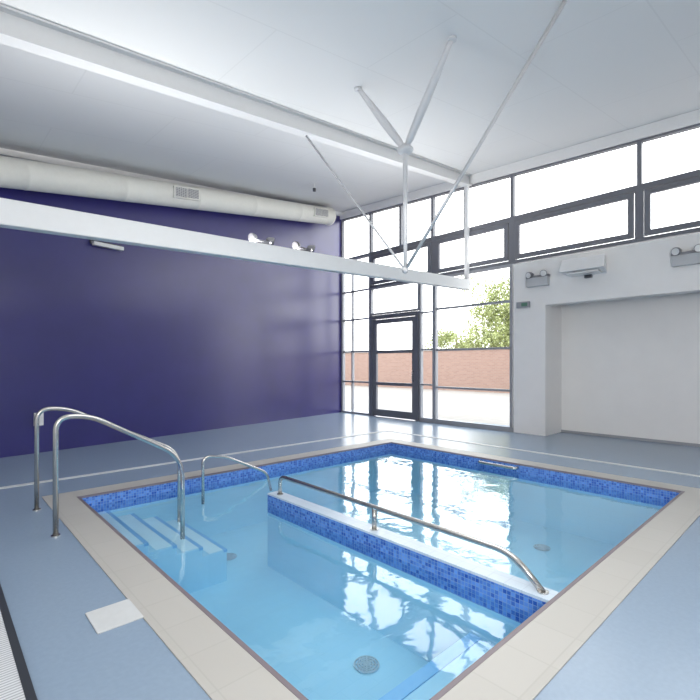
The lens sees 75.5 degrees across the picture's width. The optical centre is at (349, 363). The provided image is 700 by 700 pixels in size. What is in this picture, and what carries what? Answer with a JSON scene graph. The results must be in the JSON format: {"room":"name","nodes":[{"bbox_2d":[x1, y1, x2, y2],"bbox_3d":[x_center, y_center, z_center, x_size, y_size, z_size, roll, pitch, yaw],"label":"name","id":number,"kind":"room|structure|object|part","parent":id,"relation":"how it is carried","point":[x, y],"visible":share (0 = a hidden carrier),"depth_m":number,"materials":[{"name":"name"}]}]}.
{"room":"indoor swimming pool","nodes":[
{"label":"indoor swimming pool","id":0,"kind":"room"},
{"bbox_2d":[0,187,340,457],"bbox_3d":[-3.777,-1.511,8.750,0.197,5.823,11.568,0,0,38],"label":"wall","id":1,"kind":"structure","parent":0,"point":[148,342],"depth_m":8.74,"materials":[{"name":"purple paint"}]},
{"bbox_2d":[34,413,43,425],"bbox_3d":[-4.886,0.866,7.097,0.070,0.200,0.120,0,0,38],"label":"wall socket","id":2,"kind":"object","parent":1,"relation":"attached to","point":[41,419],"visible":0.57,"depth_m":7.10,"materials":[{"name":"white paint"}]},
{"bbox_2d":[90,240,123,250],"bbox_3d":[-4.231,-2.074,7.894,0.130,0.100,0.540,0,0,38],"label":"wall light","id":3,"kind":"object","parent":1,"relation":"attached to","point":[93,242],"visible":0.96,"depth_m":7.85,"materials":[{"name":"grey plastic"}]},
{"bbox_2d":[0,148,341,215],"bbox_3d":[-3.730,-3.489,8.568,0.099,1.781,11.369,0,0,38],"label":"trim","id":4,"kind":"structure","parent":1,"relation":"attached to","point":[3,152],"depth_m":7.53,"materials":[{"name":"white paint"}]},
{"bbox_2d":[341,254,370,415],"bbox_3d":[0.184,-0.795,12.730,0.100,4.390,1.160,0,0,-43],"label":"window","id":5,"kind":"structure","parent":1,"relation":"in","point":[352,291],"depth_m":12.83,"materials":[{"name":"grey metal"}]},
{"bbox_2d":[341,212,369,258],"bbox_3d":[0.184,-3.589,12.730,0.100,1.198,1.160,0,0,-43],"label":"window","id":6,"kind":"structure","parent":5,"relation":"on","point":[368,213],"depth_m":13.10,"materials":[{"name":"grey metal"}]},
{"bbox_2d":[340,109,699,219],"bbox_3d":[3.962,-3.969,8.664,0.200,0.888,12.300,0,0,-43],"label":"trim","id":7,"kind":"structure","parent":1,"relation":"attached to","point":[693,117],"depth_m":8.56,"materials":[{"name":"white paint"}]},
{"bbox_2d":[0,0,699,211],"bbox_3d":[-0.275,-3.367,4.864,11.620,2.542,12.900,0,0,-43],"label":"ceiling","id":8,"kind":"structure","parent":0,"point":[603,68],"depth_m":5.42,"materials":[{"name":"white paint"}]},
{"bbox_2d":[0,155,335,224],"bbox_3d":[-3.737,-3.073,7.964,0.482,2.214,10.535,0,0,38],"label":"ventilation duct","id":9,"kind":"object","parent":8,"relation":"hanging from","point":[15,173],"visible":1,"depth_m":7.87,"materials":[{"name":"metal"}]},
{"bbox_3d":[-3.081,-3.207,8.504,0.070,0.310,0.533,0,0,38],"label":"grille frame","id":10,"kind":"part","parent":9,"relation":"part of","materials":[{"name":"metal"}]},
{"bbox_2d":[176,187,198,198],"bbox_3d":[-3.050,-3.207,8.480,0.012,0.250,0.473,0,0,38],"label":"grille","id":11,"kind":"object","parent":9,"relation":"attached to","point":[181,192],"depth_m":8.47,"materials":[{"name":"grey metal"}]},
{"bbox_3d":[-0.744,-3.855,11.528,0.070,0.310,0.533,0,0,38],"label":"grille frame","id":12,"kind":"part","parent":9,"relation":"part of","materials":[{"name":"metal"}]},
{"bbox_2d":[316,208,327,216],"bbox_3d":[-0.713,-3.855,11.504,0.012,0.250,0.473,0,0,38],"label":"grille","id":13,"kind":"object","parent":9,"relation":"attached to","point":[320,212],"depth_m":11.49,"materials":[{"name":"grey metal"}]},
{"bbox_2d":[0,4,471,186],"bbox_3d":[-1.111,-3.203,5.742,0.149,1.884,11.258,0,0,42],"label":"roof beam","id":14,"kind":"structure","parent":8,"relation":"attached to","point":[20,30],"depth_m":4.89,"materials":[{"name":"metal"}]},
{"bbox_2d":[464,185,468,279],"bbox_3d":[2.555,-2.867,9.884,0.080,2.054,0.080,0,0,-43],"label":"hanger","id":15,"kind":"object","parent":14,"relation":"attached to","point":[466,188],"visible":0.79,"depth_m":9.86,"materials":[{"name":"paint"}]},
{"bbox_2d":[305,0,566,273],"bbox_3d":[0.692,-2.243,5.201,0.504,2.307,3.347,0,0,-43],"label":"roof truss","id":16,"kind":"object","parent":8,"relation":"attached to","point":[405,149],"visible":1,"depth_m":5.24,"materials":[{"name":"metal"}]},
{"bbox_3d":[0.031,-2.145,5.858,1.532,2.047,0.030,0,0,33],"label":"tension rod","id":17,"kind":"part","parent":16,"relation":"part of","materials":[{"name":"grey paint"}]},
{"bbox_3d":[0.097,-3.368,5.537,0.090,0.030,0.090,0,0,-43],"label":"plate","id":18,"kind":"part","parent":16,"relation":"part of","materials":[{"name":"paint"}]},
{"bbox_3d":[0.667,-1.885,5.452,0.107,1.510,0.110,0,0,-43],"label":"king post","id":19,"kind":"part","parent":16,"relation":"part of","materials":[{"name":"metal"}]},
{"bbox_3d":[1.039,-3.304,4.597,0.090,0.030,0.090,0,0,-43],"label":"plate","id":20,"kind":"part","parent":16,"relation":"part of","materials":[{"name":"paint"}]},
{"bbox_3d":[1.315,-2.223,4.785,0.040,2.210,1.890,0,0,-44],"label":"tension rod","id":21,"kind":"part","parent":16,"relation":"part of","materials":[{"name":"grey paint"}]},
{"bbox_2d":[0,409,699,699],"bbox_3d":[-0.013,1.500,5.244,12.120,0.200,12.700,0,0,-43],"label":"floor","id":22,"kind":"structure","parent":0,"point":[648,647],"depth_m":2.96,"materials":[{"name":"blue plastic"}]},
{"bbox_2d":[0,584,37,699],"bbox_3d":[-0.520,1.392,0.813,0.305,0.016,5.900,0,0,-43],"label":"drain grate","id":23,"kind":"object","parent":22,"relation":"on","point":[15,680],"depth_m":2.08,"materials":[{"name":"white plastic"}]},
{"bbox_2d":[85,599,143,633],"bbox_3d":[-1.309,1.396,2.510,0.230,0.008,0.260,0,0,-43],"label":"access cover","id":24,"kind":"object","parent":22,"relation":"on","point":[115,615],"visible":1,"depth_m":2.50,"materials":[{"name":"white plastic"}]},
{"bbox_2d":[0,430,699,488],"bbox_3d":[0.327,1.397,3.034,9.510,0.006,8.900,0,0,-43],"label":"drainage channel","id":25,"kind":"object","parent":22,"relation":"on","point":[51,480],"visible":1,"depth_m":6.60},
{"bbox_2d":[42,439,699,699],"bbox_3d":[0.397,1.811,4.840,5.450,0.838,4.830,0,0,-43],"label":"swimming pool","id":26,"kind":"object","parent":22,"relation":"in","point":[265,594],"visible":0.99,"depth_m":4.05,"materials":[{"name":"tile"}]},
{"bbox_2d":[32,406,179,521],"bbox_3d":[-2.504,1.127,4.799,1.434,1.425,0.068,0,0,-43],"label":"handrail","id":27,"kind":"object","parent":26,"relation":"on","point":[52,408],"visible":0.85,"depth_m":4.33,"materials":[{"name":"metal"}]},
{"bbox_2d":[51,414,184,539],"bbox_3d":[-2.018,1.057,4.035,1.105,1.286,0.068,0,0,-43],"label":"handrail","id":28,"kind":"object","parent":26,"relation":"on","point":[61,419],"visible":1,"depth_m":3.84,"materials":[{"name":"metal"}]},
{"bbox_2d":[201,455,271,503],"bbox_3d":[-1.425,1.412,5.786,0.967,0.585,0.040,0,0,-39],"label":"handrail","id":29,"kind":"object","parent":26,"relation":"on","point":[208,456],"visible":1,"depth_m":5.57,"materials":[{"name":"metal"}]},
{"bbox_2d":[277,476,548,594],"bbox_3d":[0.215,1.295,3.797,0.068,0.230,2.898,0,0,-43],"label":"handrail","id":30,"kind":"object","parent":26,"relation":"on","point":[540,589],"visible":1,"depth_m":3.40,"materials":[{"name":"metal"}]},
{"bbox_3d":[0.205,1.302,3.808,0.042,0.184,0.042,0,0,-43],"label":"post","id":31,"kind":"part","parent":30,"relation":"part of","materials":[{"name":"metal"}]},
{"bbox_2d":[478,460,518,469],"bbox_3d":[2.116,1.450,6.492,0.102,0.043,0.614,0,0,-43],"label":"grab bar","id":32,"kind":"object","parent":26,"relation":"attached to","point":[479,461],"visible":1,"depth_m":6.43,"materials":[{"name":"metal"}]},
{"bbox_2d":[370,311,418,420],"bbox_3d":[1.135,0.050,11.668,0.192,2.700,1.650,0,0,-43],"label":"door","id":33,"kind":"structure","parent":22,"relation":"on","point":[374,320],"depth_m":11.62,"materials":[{"name":"grey metal"}]},
{"bbox_2d":[370,282,418,315],"bbox_3d":[1.147,-1.690,11.693,0.100,0.740,1.670,0,0,-43],"label":"window","id":34,"kind":"structure","parent":33,"relation":"on","point":[372,313],"depth_m":11.82,"materials":[{"name":"grey metal"}]},
{"bbox_2d":[370,238,433,287],"bbox_3d":[1.291,-2.525,11.520,0.125,0.930,2.120,0,0,-43],"label":"window","id":35,"kind":"structure","parent":34,"relation":"on","point":[429,243],"depth_m":11.45,"materials":[{"name":"grey metal"}]},
{"bbox_2d":[370,204,399,253],"bbox_3d":[0.943,-3.558,11.913,0.100,1.136,1.070,0,0,-43],"label":"window","id":36,"kind":"structure","parent":35,"relation":"on","point":[398,205],"depth_m":12.09,"materials":[{"name":"grey metal"}]},
{"bbox_2d":[400,195,431,245],"bbox_3d":[1.647,-3.529,11.155,0.100,1.078,1.000,0,0,-43],"label":"window","id":37,"kind":"structure","parent":35,"relation":"on","point":[428,197],"depth_m":11.32,"materials":[{"name":"grey metal"}]},
{"bbox_2d":[419,284,433,420],"bbox_3d":[1.875,-0.330,10.909,0.100,3.460,0.430,0,0,-43],"label":"window","id":38,"kind":"structure","parent":22,"relation":"on","point":[421,312],"depth_m":11.01,"materials":[{"name":"grey metal"}]},
{"bbox_2d":[514,233,699,435],"bbox_3d":[5.832,-0.320,6.784,0.260,3.440,7.000,0,0,-43],"label":"wall","id":39,"kind":"structure","parent":0,"point":[644,269],"depth_m":8.63,"materials":[{"name":"white paint"}]},
{"bbox_2d":[420,417,513,431],"bbox_3d":[2.537,1.350,10.139,0.040,0.100,2.400,0,0,-43],"label":"baseboard","id":40,"kind":"structure","parent":39,"relation":"attached to","point":[430,420],"depth_m":10.01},
{"bbox_2d":[434,264,513,426],"bbox_3d":[2.691,-0.330,10.032,0.100,3.460,1.965,0,0,-43],"label":"window","id":41,"kind":"structure","parent":39,"relation":"in","point":[511,266],"depth_m":9.75,"materials":[{"name":"grey metal"}]},
{"bbox_2d":[434,218,511,274],"bbox_3d":[2.681,-2.525,10.024,0.125,0.930,1.965,0,0,-43],"label":"window","id":42,"kind":"structure","parent":41,"relation":"on","point":[506,225],"depth_m":9.81,"materials":[{"name":"grey metal"}]},
{"bbox_2d":[432,187,463,237],"bbox_3d":[2.294,-3.502,10.459,0.100,1.024,0.900,0,0,-43],"label":"window","id":43,"kind":"structure","parent":42,"relation":"on","point":[461,188],"depth_m":10.66,"materials":[{"name":"grey metal"}]},
{"bbox_2d":[469,174,511,228],"bbox_3d":[2.980,-3.478,9.721,0.100,0.975,1.115,0,0,-43],"label":"window","id":44,"kind":"structure","parent":42,"relation":"on","point":[509,175],"depth_m":9.51,"materials":[{"name":"grey metal"}]},
{"bbox_2d":[516,301,529,307],"bbox_3d":[3.476,-1.188,9.074,0.079,0.120,0.260,0,0,-43],"label":"exit sign","id":45,"kind":"object","parent":39,"relation":"attached to","point":[526,304],"visible":1,"depth_m":9.04,"materials":[{"name":"green plastic"}]},
{"bbox_2d":[526,270,549,287],"bbox_3d":[3.651,-1.666,8.820,0.171,0.293,0.440,0,0,-43],"label":"emergency light","id":46,"kind":"object","parent":39,"relation":"attached to","point":[543,279],"visible":1,"depth_m":8.79,"materials":[{"name":"grey paint"}]},
{"bbox_2d":[512,187,639,263],"bbox_3d":[4.124,-2.525,8.471,0.125,0.930,2.273,0,0,-43],"label":"window","id":47,"kind":"structure","parent":39,"relation":"in","point":[628,194],"depth_m":8.29,"materials":[{"name":"grey metal"}]},
{"bbox_2d":[512,140,638,217],"bbox_3d":[4.133,-3.447,8.480,0.100,0.915,2.273,0,0,-43],"label":"window","id":48,"kind":"structure","parent":47,"relation":"on","point":[636,142],"depth_m":8.42,"materials":[{"name":"grey metal"}]},
{"bbox_2d":[559,254,606,277],"bbox_3d":[4.193,-1.735,8.068,0.399,0.349,0.754,0,0,-43],"label":"floodlight","id":49,"kind":"object","parent":39,"relation":"attached to","point":[588,266],"visible":1,"depth_m":7.96,"materials":[{"name":"white paint"}]},
{"bbox_2d":[639,171,699,242],"bbox_3d":[5.667,-2.525,6.810,0.125,0.930,2.262,0,0,-43],"label":"window","id":50,"kind":"structure","parent":39,"relation":"in","point":[645,191],"depth_m":7.38,"materials":[{"name":"grey metal"}]},
{"bbox_2d":[639,123,699,185],"bbox_3d":[5.676,-3.386,6.819,0.100,0.792,2.262,0,0,-43],"label":"window","id":51,"kind":"structure","parent":50,"relation":"on","point":[696,126],"depth_m":7.42,"materials":[{"name":"grey metal"}]},
{"bbox_2d":[671,244,699,266],"bbox_3d":[5.281,-1.698,7.066,0.171,0.293,0.440,0,0,-43],"label":"emergency light","id":52,"kind":"object","parent":39,"relation":"attached to","point":[679,258],"visible":1,"depth_m":7.08,"materials":[{"name":"grey paint"}]},
{"bbox_2d":[551,292,699,443],"bbox_3d":[6.147,-0.200,7.077,0.600,3.200,7.000,0,0,-43],"label":"wall","id":53,"kind":"structure","parent":0,"point":[623,367],"depth_m":8.40,"materials":[{"name":"white paint"}]},
{"bbox_2d":[561,430,699,446],"bbox_3d":[6.507,1.375,6.968,0.020,0.050,6.350,0,0,-43],"label":"baseboard","id":54,"kind":"structure","parent":53,"relation":"attached to","point":[565,431],"depth_m":8.32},
{"bbox_3d":[-3.756,-0.649,0.222,0.200,4.099,10.439,0,0,-43],"label":"wall","id":55,"kind":"structure","parent":0,"visible":0},
{"bbox_2d":[0,198,469,289],"bbox_3d":[-1.121,-1.406,5.731,0.119,0.874,11.223,0,0,42],"label":"tie beam","id":56,"kind":"structure","parent":55,"relation":"attached to","point":[14,214],"depth_m":4.89,"materials":[{"name":"metal"}]},
{"bbox_2d":[248,233,274,244],"bbox_3d":[-1.112,-1.573,5.731,0.364,0.115,0.112,0,0,-43],"label":"spotlight","id":57,"kind":"object","parent":56,"relation":"on","point":[252,237],"visible":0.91,"depth_m":5.66,"materials":[{"name":"grey plastic"}]},
{"bbox_2d":[292,241,314,251],"bbox_3d":[-0.634,-1.616,6.271,0.364,0.115,0.112,0,0,-43],"label":"spotlight","id":58,"kind":"object","parent":56,"relation":"on","point":[295,245],"visible":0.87,"depth_m":6.21,"materials":[{"name":"grey plastic"}]},
{"label":"outside","id":59,"kind":"structure","parent":0,"visible":0},
{"bbox_2d":[345,385,509,425],"bbox_3d":[18.693,1.550,31.021,50.380,0.200,100.000,0,0,-43],"label":"ground","id":60,"kind":"structure","parent":59,"point":[471,406],"depth_m":16.59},
{"bbox_2d":[345,347,509,392],"bbox_3d":[1.879,0.300,29.048,0.400,2.300,50.000,0,0,-43],"label":"brick wall","id":61,"kind":"structure","parent":60,"relation":"on","point":[490,369],"depth_m":24.99,"materials":[{"name":"red brick"}]},
{"bbox_2d":[423,318,484,348],"bbox_3d":[8.870,-1.114,37.554,4.745,5.172,6.541,0,0,-43],"label":"tree","id":62,"kind":"object","parent":60,"relation":"on","point":[446,338],"visible":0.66,"depth_m":37.97,"materials":[{"name":"green plant"}]},
{"bbox_2d":[455,273,509,347],"bbox_3d":[10.066,-2.258,27.285,7.376,7.449,4.985,0,0,43],"label":"tree","id":63,"kind":"object","parent":60,"relation":"on","point":[496,315],"visible":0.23,"depth_m":27.91,"materials":[{"name":"green plant"}]}
]}

